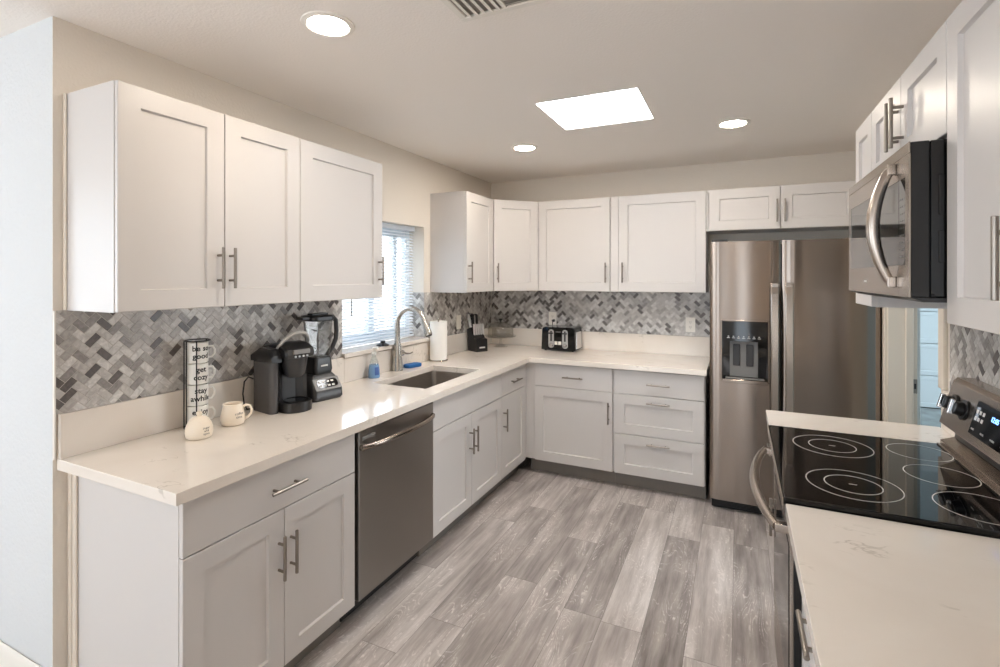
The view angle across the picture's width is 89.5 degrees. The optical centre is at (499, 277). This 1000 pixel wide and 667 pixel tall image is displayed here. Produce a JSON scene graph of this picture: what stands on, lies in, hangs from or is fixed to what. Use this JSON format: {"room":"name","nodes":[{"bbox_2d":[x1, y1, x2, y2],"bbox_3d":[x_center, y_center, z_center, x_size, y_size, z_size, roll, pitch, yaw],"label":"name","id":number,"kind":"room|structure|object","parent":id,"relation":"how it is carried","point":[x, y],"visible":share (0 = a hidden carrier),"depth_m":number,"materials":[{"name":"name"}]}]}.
{"room":"kitchen","nodes":[
{"label":"kitchen","id":0,"kind":"room"},
{"bbox_2d":[0,16,52,666],"bbox_3d":[-2.962,0.322,2.458,3.199,2.438,0.100,0,0,25],"label":"wall","id":1,"kind":"structure","parent":0,"point":[26,54],"depth_m":1.80,"materials":[{"name":"grey paint"}]},
{"bbox_2d":[0,640,40,666],"bbox_3d":[-2.895,1.448,2.364,3.000,0.186,0.014,0,0,25],"label":"baseboard","id":2,"kind":"structure","parent":1,"relation":"attached to","point":[9,657],"depth_m":1.83,"materials":[{"name":"white paint"}]},
{"bbox_2d":[53,311,55,459],"bbox_3d":[-1.530,0.371,1.731,0.008,0.511,0.005,0,0,25],"label":"trim","id":3,"kind":"structure","parent":1,"relation":"attached to","point":[54,312],"depth_m":1.73,"materials":[{"name":"white paint"}]},
{"bbox_2d":[53,16,490,666],"bbox_3d":[-0.858,0.322,3.401,0.200,2.438,3.600,0,0,25],"label":"wall","id":4,"kind":"structure","parent":0,"point":[409,179],"depth_m":2.16,"materials":[{"name":"beige paint"}]},
{"bbox_2d":[63,80,299,312],"bbox_3d":[-1.201,-0.261,2.021,0.355,0.754,0.758,0,0,25],"label":"upper cabinet","id":5,"kind":"object","parent":4,"relation":"attached to","point":[170,203],"visible":1,"depth_m":1.79,"materials":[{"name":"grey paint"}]},
{"bbox_2d":[56,300,341,414],"bbox_3d":[-1.234,0.294,2.362,0.006,0.357,1.388,0,0,25],"label":"backsplash","id":6,"kind":"structure","parent":4,"relation":"attached to","point":[103,358],"depth_m":2.04,"materials":[{"name":"tile"}]},
{"bbox_2d":[300,138,383,301],"bbox_3d":[-0.913,-0.261,2.632,0.355,0.754,0.590,0,0,25],"label":"upper cabinet","id":7,"kind":"object","parent":4,"relation":"attached to","point":[341,258],"visible":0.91,"depth_m":2.54,"materials":[{"name":"grey paint"}]},
{"bbox_2d":[342,228,429,357],"bbox_3d":[-0.809,0.053,3.458,0.231,0.852,0.975,0,0,25],"label":"window","id":8,"kind":"structure","parent":4,"relation":"in","point":[348,352],"depth_m":3.67,"materials":[{"name":"white glass"}]},
{"bbox_2d":[342,222,414,348],"bbox_3d":[-0.817,0.032,3.389,0.055,0.806,0.800,0,0,25],"label":"blind","id":9,"kind":"object","parent":8,"relation":"attached to","point":[384,225],"visible":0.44,"depth_m":3.47,"materials":[{"name":"white plastic"}]},
{"bbox_2d":[376,340,388,345],"bbox_3d":[-0.774,0.436,3.332,0.086,0.034,0.086,0,0,25],"label":"stopper","id":10,"kind":"object","parent":8,"relation":"on","point":[382,343],"visible":1,"depth_m":3.31,"materials":[{"name":"black plastic"}]},
{"bbox_2d":[410,292,424,336],"bbox_3d":[-0.624,0.283,3.805,0.129,0.334,0.006,0,0,25],"label":"backsplash","id":11,"kind":"structure","parent":4,"relation":"attached to","point":[418,299],"depth_m":3.80,"materials":[{"name":"tile"}]},
{"bbox_2d":[424,291,490,337],"bbox_3d":[-0.326,0.294,4.287,0.006,0.357,1.126,0,0,25],"label":"backsplash","id":12,"kind":"structure","parent":4,"relation":"attached to","point":[445,306],"depth_m":4.22,"materials":[{"name":"tile"}]},
{"bbox_2d":[456,315,460,328],"bbox_3d":[-0.346,0.377,4.229,0.008,0.116,0.072,0,0,25],"label":"wall switch","id":13,"kind":"object","parent":12,"relation":"attached to","point":[458,317],"visible":1,"depth_m":4.22,"materials":[{"name":"white plastic"}]},
{"bbox_2d":[430,191,492,292],"bbox_3d":[-0.276,-0.261,3.983,0.355,0.754,0.451,0,0,25],"label":"upper cabinet","id":14,"kind":"object","parent":4,"relation":"attached to","point":[461,222],"visible":1,"depth_m":3.81,"materials":[{"name":"grey paint"}]},
{"bbox_2d":[493,199,537,290],"bbox_3d":[0.057,-0.261,4.402,0.600,0.754,0.608,0,0,25],"label":"upper cabinet","id":15,"kind":"object","parent":4,"relation":"attached to","point":[515,223],"visible":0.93,"depth_m":4.20,"materials":[{"name":"grey paint"}]},
{"bbox_2d":[0,0,961,182],"bbox_3d":[-1.813,-0.967,1.306,6.261,0.140,8.206,0,0,25],"label":"ceiling","id":16,"kind":"structure","parent":0,"point":[412,76],"depth_m":2.15,"materials":[{"name":"white paint"}]},
{"bbox_2d":[300,10,354,36],"bbox_3d":[-0.609,-0.892,1.787,0.184,0.008,0.184,0,0,25],"label":"recessed light","id":17,"kind":"object","parent":16,"relation":"in","point":[323,23],"visible":1,"depth_m":1.77,"materials":[{"name":"white paint"}]},
{"bbox_2d":[440,0,551,21],"bbox_3d":[-0.045,-0.891,1.537,0.338,0.011,0.332,0,0,25],"label":"ceiling vent","id":18,"kind":"object","parent":16,"relation":"in","point":[466,10],"visible":1,"depth_m":1.66,"materials":[{"name":"white metal"}]},
{"bbox_2d":[511,144,537,150],"bbox_3d":[0.170,-0.892,3.483,0.184,0.008,0.184,0,0,25],"label":"recessed light","id":19,"kind":"object","parent":16,"relation":"in","point":[519,147],"visible":1,"depth_m":3.47,"materials":[{"name":"white paint"}]},
{"bbox_2d":[535,87,654,129],"bbox_3d":[0.527,-0.948,2.734,0.531,0.099,0.525,0,0,25],"label":"window","id":20,"kind":"structure","parent":16,"relation":"attached to","point":[627,105],"depth_m":2.73,"materials":[{"name":"white glass"}]},
{"bbox_2d":[716,118,750,127],"bbox_3d":[1.356,-0.892,2.933,0.184,0.008,0.184,0,0,25],"label":"recessed light","id":21,"kind":"object","parent":16,"relation":"in","point":[735,122],"visible":1,"depth_m":2.92,"materials":[{"name":"white paint"}]},
{"bbox_2d":[294,457,776,666],"bbox_3d":[-1.813,1.601,1.306,6.261,0.120,8.206,0,0,25],"label":"floor","id":22,"kind":"structure","parent":0,"point":[549,569],"depth_m":2.50,"materials":[{"name":"grey wood"}]},
{"bbox_2d":[68,434,354,666],"bbox_3d":[-1.056,1.104,1.968,0.662,0.875,0.760,0,0,25],"label":"base cabinet","id":23,"kind":"object","parent":22,"relation":"on","point":[256,570],"visible":0.88,"depth_m":1.71,"materials":[{"name":"grey paint"}]},
{"bbox_2d":[57,327,709,505],"bbox_3d":[0.069,0.569,2.858,1.936,0.192,3.389,0,0,25],"label":"countertop","id":24,"kind":"structure","parent":23,"relation":"on","point":[139,446],"depth_m":2.12,"materials":[{"name":"beige stone"}]},
{"bbox_2d":[183,338,210,429],"bbox_3d":[-1.266,0.444,2.108,0.101,0.365,0.101,0,0,25],"label":"mug rack","id":25,"kind":"object","parent":24,"relation":"on","point":[203,339],"visible":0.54,"depth_m":2.08,"materials":[{"name":"black metal"}]},
{"bbox_2d":[187,403,215,422],"bbox_3d":[-1.260,0.577,2.118,0.081,0.086,0.102,0,0,25],"label":"mug","id":26,"kind":"object","parent":25,"relation":"on","point":[191,411],"visible":0.35,"depth_m":2.08,"materials":[{"name":"white ceramic"}]},
{"bbox_2d":[187,383,215,406],"bbox_3d":[-1.260,0.489,2.118,0.081,0.086,0.102,0,0,25],"label":"mug","id":27,"kind":"object","parent":26,"relation":"on","point":[202,390],"visible":0.95,"depth_m":2.08,"materials":[{"name":"white ceramic"}]},
{"bbox_2d":[187,362,215,384],"bbox_3d":[-1.260,0.402,2.118,0.081,0.086,0.102,0,0,25],"label":"mug","id":28,"kind":"object","parent":27,"relation":"on","point":[202,369],"visible":0.94,"depth_m":2.08,"materials":[{"name":"white ceramic"}]},
{"bbox_2d":[187,341,215,363],"bbox_3d":[-1.260,0.315,2.118,0.081,0.086,0.102,0,0,25],"label":"mug","id":29,"kind":"object","parent":28,"relation":"on","point":[202,347],"visible":0.98,"depth_m":2.08,"materials":[{"name":"white ceramic"}]},
{"bbox_2d":[184,411,213,440],"bbox_3d":[-1.176,0.575,1.971,0.099,0.104,0.098,0,0,25],"label":"sugar bowl","id":30,"kind":"object","parent":24,"relation":"on","point":[199,427],"visible":1,"depth_m":1.94,"materials":[{"name":"beige ceramic"}]},
{"bbox_2d":[220,401,252,426],"bbox_3d":[-1.132,0.582,2.150,0.107,0.090,0.102,0,0,25],"label":"mug","id":31,"kind":"object","parent":24,"relation":"on","point":[232,413],"visible":1,"depth_m":2.12,"materials":[{"name":"beige ceramic"}]},
{"bbox_2d":[242,331,314,414],"bbox_3d":[-1.036,0.439,2.380,0.246,0.376,0.254,0,0,35],"label":"coffee maker","id":32,"kind":"object","parent":24,"relation":"on","point":[280,368],"visible":0.99,"depth_m":2.34,"materials":[{"name":"black plastic"}]},
{"bbox_2d":[283,396,308,402],"bbox_3d":[-0.964,0.578,2.381,0.111,0.006,0.112,0,0,35],"label":"drip tray","id":33,"kind":"object","parent":32,"relation":"on","point":[286,399],"depth_m":2.38,"materials":[{"name":"black plastic"}]},
{"bbox_2d":[296,312,342,402],"bbox_3d":[-0.942,0.407,2.634,0.186,0.440,0.236,0,0,35],"label":"blender","id":34,"kind":"object","parent":24,"relation":"on","point":[323,384],"visible":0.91,"depth_m":2.59,"materials":[{"name":"grey plastic"}]},
{"bbox_2d":[305,321,332,355],"bbox_3d":[-0.951,0.320,2.632,0.127,0.185,0.131,0,0,25],"label":"jar","id":35,"kind":"object","parent":34,"relation":"on","point":[330,349],"depth_m":2.63,"materials":[{"name":"clear plastic"}]},
{"bbox_2d":[368,347,379,378],"bbox_3d":[-0.787,0.532,3.150,0.072,0.190,0.072,0,0,25],"label":"soap bottle","id":36,"kind":"object","parent":24,"relation":"on","point":[374,371],"visible":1,"depth_m":3.12,"materials":[{"name":"blue plastic"}]},
{"bbox_2d":[392,306,431,371],"bbox_3d":[-0.560,0.408,3.382,0.309,0.437,0.180,0,0,25],"label":"faucet","id":37,"kind":"object","parent":24,"relation":"on","point":[397,366],"visible":1,"depth_m":3.36,"materials":[{"name":"grey metal"}]},
{"bbox_2d":[403,362,420,367],"bbox_3d":[-0.611,0.615,3.522,0.068,0.024,0.132,0,0,39],"label":"sponge","id":38,"kind":"object","parent":24,"relation":"on","point":[414,364],"visible":1,"depth_m":3.49,"materials":[{"name":"blue"}]},
{"bbox_2d":[387,370,465,388],"bbox_3d":[-0.447,0.771,3.213,0.415,0.210,0.700,0,0,25],"label":"sink","id":39,"kind":"object","parent":24,"relation":"in","point":[426,380],"visible":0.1,"depth_m":3.52,"materials":[{"name":"silver metal"}]},
{"bbox_2d":[429,317,447,361],"bbox_3d":[-0.462,0.465,3.786,0.142,0.325,0.142,0,0,25],"label":"paper towel holder","id":40,"kind":"object","parent":24,"relation":"on","point":[438,318],"visible":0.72,"depth_m":3.73,"materials":[{"name":"grey metal"}]},
{"bbox_2d":[430,320,446,359],"bbox_3d":[-0.462,0.473,3.786,0.129,0.285,0.129,0,0,25],"label":"paper towel roll","id":41,"kind":"object","parent":40,"relation":"on","point":[438,340],"visible":0.98,"depth_m":3.73,"materials":[{"name":"white paper"}]},
{"bbox_2d":[467,327,487,351],"bbox_3d":[-0.194,0.527,4.296,0.110,0.201,0.155,0,0,-37],"label":"knife block","id":42,"kind":"object","parent":24,"relation":"on","point":[476,343],"visible":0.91,"depth_m":4.25,"materials":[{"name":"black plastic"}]},
{"bbox_2d":[466,313,471,326],"bbox_3d":[-0.266,0.370,4.335,0.019,0.127,0.066,0,0,-37],"label":"kitchen knife","id":43,"kind":"object","parent":42,"relation":"in","point":[468,315],"visible":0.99,"depth_m":4.33,"materials":[{"name":"white metal"}]},
{"bbox_2d":[486,333,515,345],"bbox_3d":[0.005,0.576,4.553,0.286,0.103,0.286,0,0,25],"label":"cake stand","id":44,"kind":"object","parent":24,"relation":"on","point":[490,336],"visible":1,"depth_m":4.55,"materials":[{"name":"clear glass"}]},
{"bbox_2d":[541,319,581,351],"bbox_3d":[0.536,0.502,4.354,0.308,0.250,0.262,0,0,25],"label":"toaster","id":45,"kind":"object","parent":24,"relation":"on","point":[554,337],"visible":1,"depth_m":4.26,"materials":[{"name":"black metal"}]},
{"bbox_2d":[340,402,434,621],"bbox_3d":[-0.734,1.106,2.575,0.666,0.870,0.599,0,0,25],"label":"dishwasher","id":46,"kind":"object","parent":22,"relation":"on","point":[393,472],"visible":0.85,"depth_m":2.40,"materials":[{"name":"silver metal"}]},
{"bbox_2d":[418,374,500,556],"bbox_3d":[-0.443,1.104,3.268,0.662,0.875,0.888,0,0,25],"label":"base cabinet","id":47,"kind":"object","parent":22,"relation":"on","point":[467,421],"visible":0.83,"depth_m":3.08,"materials":[{"name":"grey paint"}]},
{"bbox_2d":[491,364,525,492],"bbox_3d":[-0.148,1.104,3.893,0.662,0.875,0.492,0,0,25],"label":"base cabinet","id":48,"kind":"object","parent":22,"relation":"on","point":[513,382],"visible":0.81,"depth_m":3.74,"materials":[{"name":"grey paint"}]},
{"bbox_2d":[526,362,614,482],"bbox_3d":[0.638,1.104,4.097,0.686,0.875,0.662,0,0,25],"label":"base cabinet","id":49,"kind":"object","parent":22,"relation":"on","point":[569,409],"visible":0.86,"depth_m":3.83,"materials":[{"name":"grey paint"}]},
{"bbox_2d":[613,367,709,498],"bbox_3d":[1.233,1.104,3.817,0.628,0.875,0.662,0,0,25],"label":"base cabinet","id":50,"kind":"object","parent":22,"relation":"on","point":[661,421],"visible":0.94,"depth_m":3.56,"materials":[{"name":"grey paint"}]},
{"bbox_2d":[767,443,773,535],"bbox_3d":[1.486,1.104,2.095,0.662,0.875,0.298,0,0,25],"label":"base cabinet","id":51,"kind":"object","parent":22,"relation":"on","point":[768,444],"visible":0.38,"depth_m":2.12,"materials":[{"name":"grey paint"}]},
{"bbox_2d":[766,392,954,442],"bbox_3d":[1.490,0.569,2.102,0.662,0.192,0.318,0,0,25],"label":"countertop","id":52,"kind":"structure","parent":51,"relation":"on","point":[922,433],"depth_m":2.12,"materials":[{"name":"beige stone"}]},
{"bbox_2d":[710,238,880,514],"bbox_3d":[1.944,0.646,3.423,0.934,1.790,0.710,0,0,25],"label":"refrigerator","id":53,"kind":"object","parent":22,"relation":"on","point":[789,333],"visible":0.76,"depth_m":3.19,"materials":[{"name":"grey metal"}]},
{"bbox_2d":[795,601,815,666],"bbox_3d":[0.963,1.104,0.985,0.662,0.875,0.592,0,0,25],"label":"base cabinet","id":54,"kind":"object","parent":22,"relation":"on","point":[807,653],"visible":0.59,"depth_m":1.13,"materials":[{"name":"grey paint"}]},
{"bbox_2d":[786,504,999,666],"bbox_3d":[0.856,0.569,0.757,0.662,0.192,1.108,0,0,25],"label":"countertop","id":55,"kind":"structure","parent":54,"relation":"on","point":[875,592],"depth_m":1.01,"materials":[{"name":"beige stone"}]},
{"bbox_2d":[749,377,999,666],"bbox_3d":[1.215,0.952,1.628,0.734,1.178,0.763,0,0,25],"label":"range","id":56,"kind":"object","parent":22,"relation":"on","point":[953,483],"visible":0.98,"depth_m":1.55,"materials":[{"name":"black glass"}]},
{"bbox_2d":[767,425,999,538],"bbox_3d":[1.213,0.624,1.629,0.582,0.034,0.763,0,0,25],"label":"cooktop","id":57,"kind":"object","parent":56,"relation":"in","point":[937,485],"depth_m":1.52,"materials":[{"name":"black glass"}]},
{"bbox_2d":[971,409,993,442],"bbox_3d":[1.468,0.456,1.504,0.017,0.065,0.255,0,0,25],"label":"display","id":58,"kind":"object","parent":56,"relation":"attached to","point":[982,423],"depth_m":1.56,"materials":[{"name":"grey"}]},
{"bbox_2d":[491,151,855,335],"bbox_3d":[1.342,0.322,4.244,3.061,2.438,0.200,0,0,25],"label":"wall","id":59,"kind":"structure","parent":0,"point":[837,166],"depth_m":3.98,"materials":[{"name":"beige paint"}]},
{"bbox_2d":[538,197,610,291],"bbox_3d":[0.657,-0.261,4.259,0.613,0.754,0.355,0,0,25],"label":"upper cabinet","id":60,"kind":"object","parent":59,"relation":"attached to","point":[574,236],"visible":0.94,"depth_m":4.13,"materials":[{"name":"grey paint"}]},
{"bbox_2d":[492,291,709,336],"bbox_3d":[0.795,0.294,4.387,1.931,0.357,0.006,0,0,25],"label":"backsplash","id":61,"kind":"structure","parent":59,"relation":"attached to","point":[657,313],"depth_m":4.33,"materials":[{"name":"tile"}]},
{"bbox_2d":[549,312,555,324],"bbox_3d":[0.473,0.371,4.531,0.072,0.116,0.007,0,0,25],"label":"wall outlet","id":62,"kind":"object","parent":61,"relation":"attached to","point":[552,315],"visible":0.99,"depth_m":4.53,"materials":[{"name":"white plastic"}]},
{"bbox_2d":[686,317,694,331],"bbox_3d":[1.525,0.381,4.035,0.072,0.116,0.007,0,0,25],"label":"wall outlet","id":63,"kind":"object","parent":61,"relation":"attached to","point":[690,322],"visible":1,"depth_m":4.03,"materials":[{"name":"white plastic"}]},
{"bbox_2d":[611,191,707,292],"bbox_3d":[1.254,-0.261,3.978,0.704,0.754,0.355,0,0,25],"label":"upper cabinet","id":64,"kind":"object","parent":59,"relation":"attached to","point":[659,242],"visible":0.98,"depth_m":3.85,"materials":[{"name":"grey paint"}]},
{"bbox_2d":[706,180,855,234],"bbox_3d":[2.021,-0.487,3.616,0.990,0.302,0.355,0,0,25],"label":"upper cabinet","id":65,"kind":"object","parent":59,"relation":"attached to","point":[824,206],"visible":0.89,"depth_m":3.51,"materials":[{"name":"grey paint"}]},
{"bbox_2d":[881,307,949,420],"bbox_3d":[0.899,0.322,-0.084,0.130,2.438,8.006,0,0,25],"label":"wall","id":66,"kind":"structure","parent":0,"point":[948,390],"depth_m":2.07,"materials":[{"name":"beige paint"}]},
{"bbox_2d":[856,112,946,308],"bbox_3d":[1.619,-0.261,2.013,0.355,0.754,0.289,0,0,25],"label":"upper cabinet","id":67,"kind":"object","parent":66,"relation":"attached to","point":[864,132],"visible":0.17,"depth_m":1.99,"materials":[{"name":"grey paint"}]},
{"bbox_2d":[872,20,946,169],"bbox_3d":[1.392,-0.496,1.533,0.355,0.284,0.770,0,0,25],"label":"upper cabinet","id":68,"kind":"object","parent":66,"relation":"attached to","point":[914,109],"visible":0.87,"depth_m":1.47,"materials":[{"name":"grey paint"}]},
{"bbox_2d":[849,139,946,302],"bbox_3d":[1.347,-0.139,1.557,0.454,0.412,0.763,0,0,25],"label":"microwave","id":69,"kind":"object","parent":68,"relation":"attached to","point":[898,210],"visible":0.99,"depth_m":1.32,"materials":[{"name":"silver metal"}]},
{"bbox_2d":[882,307,947,427],"bbox_3d":[2.104,0.481,2.489,0.148,2.120,0.973,0,0,25],"label":"door","id":70,"kind":"structure","parent":66,"relation":"in","point":[899,325],"depth_m":2.87,"materials":[{"name":"beige paint"}]},
{"bbox_2d":[947,0,999,334],"bbox_3d":[1.066,-0.261,0.841,0.355,0.754,0.760,0,0,25],"label":"upper cabinet","id":71,"kind":"object","parent":66,"relation":"attached to","point":[973,28],"visible":1,"depth_m":1.12,"materials":[{"name":"grey paint"}]},
{"bbox_2d":[950,324,999,388],"bbox_3d":[1.373,0.294,1.083,0.006,0.357,2.120,0,0,25],"label":"backsplash","id":72,"kind":"structure","parent":66,"relation":"attached to","point":[974,353],"depth_m":1.83,"materials":[{"name":"tile"}]},
{"bbox_2d":[917,308,937,424],"bbox_3d":[5.007,0.166,2.510,5.229,2.850,7.200,0,0,25],"label":"wall","id":73,"kind":"structure","parent":0,"point":[918,309],"depth_m":2.85,"materials":[{"name":"white paint"}]},
{"bbox_2d":[920,308,940,408],"bbox_3d":[6.213,0.616,5.678,4.150,1.951,0.050,0,0,25],"label":"garage door","id":74,"kind":"structure","parent":73,"relation":"in","point":[930,392],"depth_m":6.13,"materials":[{"name":"white"}]},
{"bbox_2d":[920,407,940,427],"bbox_3d":[5.602,1.646,3.666,5.139,0.110,9.400,0,0,25],"label":"floor","id":75,"kind":"structure","parent":0,"point":[928,416],"depth_m":5.71,"materials":[{"name":"concrete"}]},
{"label":"outside","id":76,"kind":"structure","parent":0,"visible":0},
{"bbox_3d":[-6.211,1.816,8.463,13.800,0.150,15.000,0,0,25],"label":"ground","id":77,"kind":"structure","parent":76,"visible":0},
{"bbox_2d":[342,279,398,334],"bbox_3d":[-5.571,0.881,9.819,0.280,1.720,16.000,0,0,25],"label":"wall","id":78,"kind":"structure","parent":77,"relation":"on","point":[386,279],"depth_m":13.52,"materials":[{"name":"beige paint"}]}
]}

